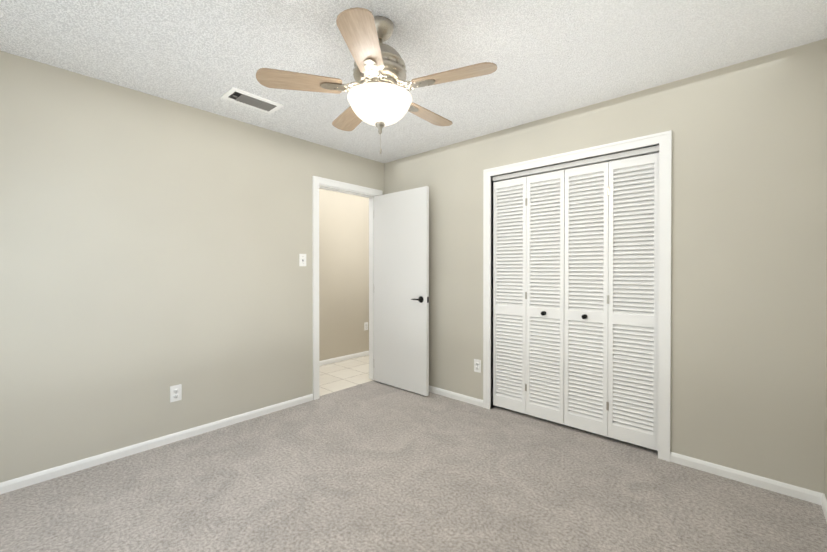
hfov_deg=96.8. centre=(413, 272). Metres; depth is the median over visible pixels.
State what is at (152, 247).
wall
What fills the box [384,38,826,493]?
wall
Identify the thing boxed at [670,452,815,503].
baseboard
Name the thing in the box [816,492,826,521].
baseboard
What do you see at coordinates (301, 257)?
light switch
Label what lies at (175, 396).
outlet
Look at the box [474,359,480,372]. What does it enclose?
outlet
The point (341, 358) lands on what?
baseboard
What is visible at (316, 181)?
door frame
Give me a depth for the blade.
2.17 m
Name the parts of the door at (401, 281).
door handle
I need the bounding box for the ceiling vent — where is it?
[221,87,282,113]
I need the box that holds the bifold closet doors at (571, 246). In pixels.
[493,153,658,450]
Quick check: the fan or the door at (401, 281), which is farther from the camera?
the door at (401, 281)
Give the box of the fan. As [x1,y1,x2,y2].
[256,7,496,153]
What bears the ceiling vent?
in the ceiling
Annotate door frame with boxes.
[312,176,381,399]
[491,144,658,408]
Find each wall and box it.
[0,51,383,482]
[319,189,368,360]
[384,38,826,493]
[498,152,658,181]
[825,226,826,498]
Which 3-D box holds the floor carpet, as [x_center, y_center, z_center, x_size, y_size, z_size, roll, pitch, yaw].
[0.043,1.245,2.117,3.390,0.050,4.050,0,1,42]
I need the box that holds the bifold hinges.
[525,187,609,410]
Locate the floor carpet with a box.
[0,380,826,551]
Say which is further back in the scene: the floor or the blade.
the floor
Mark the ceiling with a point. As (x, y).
(548, 58)
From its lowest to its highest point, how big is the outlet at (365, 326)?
0.116 m
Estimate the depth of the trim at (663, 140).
2.40 m
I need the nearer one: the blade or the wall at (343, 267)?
the blade
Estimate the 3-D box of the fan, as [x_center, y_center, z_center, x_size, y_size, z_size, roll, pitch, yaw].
[-0.076,-0.901,1.776,0.940,0.633,1.083,0,1,42]
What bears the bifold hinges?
attached to the bifold closet doors at (571, 246)
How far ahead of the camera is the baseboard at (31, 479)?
2.47 m
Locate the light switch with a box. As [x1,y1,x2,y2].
[299,254,305,265]
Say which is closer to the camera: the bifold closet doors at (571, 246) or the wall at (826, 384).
the wall at (826, 384)
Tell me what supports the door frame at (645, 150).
attached to the wall at (748, 248)
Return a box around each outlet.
[170,384,181,402]
[364,322,367,330]
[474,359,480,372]
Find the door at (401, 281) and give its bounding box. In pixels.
[374,186,428,395]
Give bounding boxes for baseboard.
[0,394,312,493]
[319,351,368,365]
[429,385,482,406]
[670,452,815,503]
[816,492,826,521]
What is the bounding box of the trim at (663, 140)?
[483,130,671,461]
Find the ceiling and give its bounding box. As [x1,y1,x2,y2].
[0,0,826,162]
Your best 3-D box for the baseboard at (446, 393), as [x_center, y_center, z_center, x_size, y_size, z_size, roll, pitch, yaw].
[0.144,1.180,3.725,1.310,0.060,0.030,0,1,42]

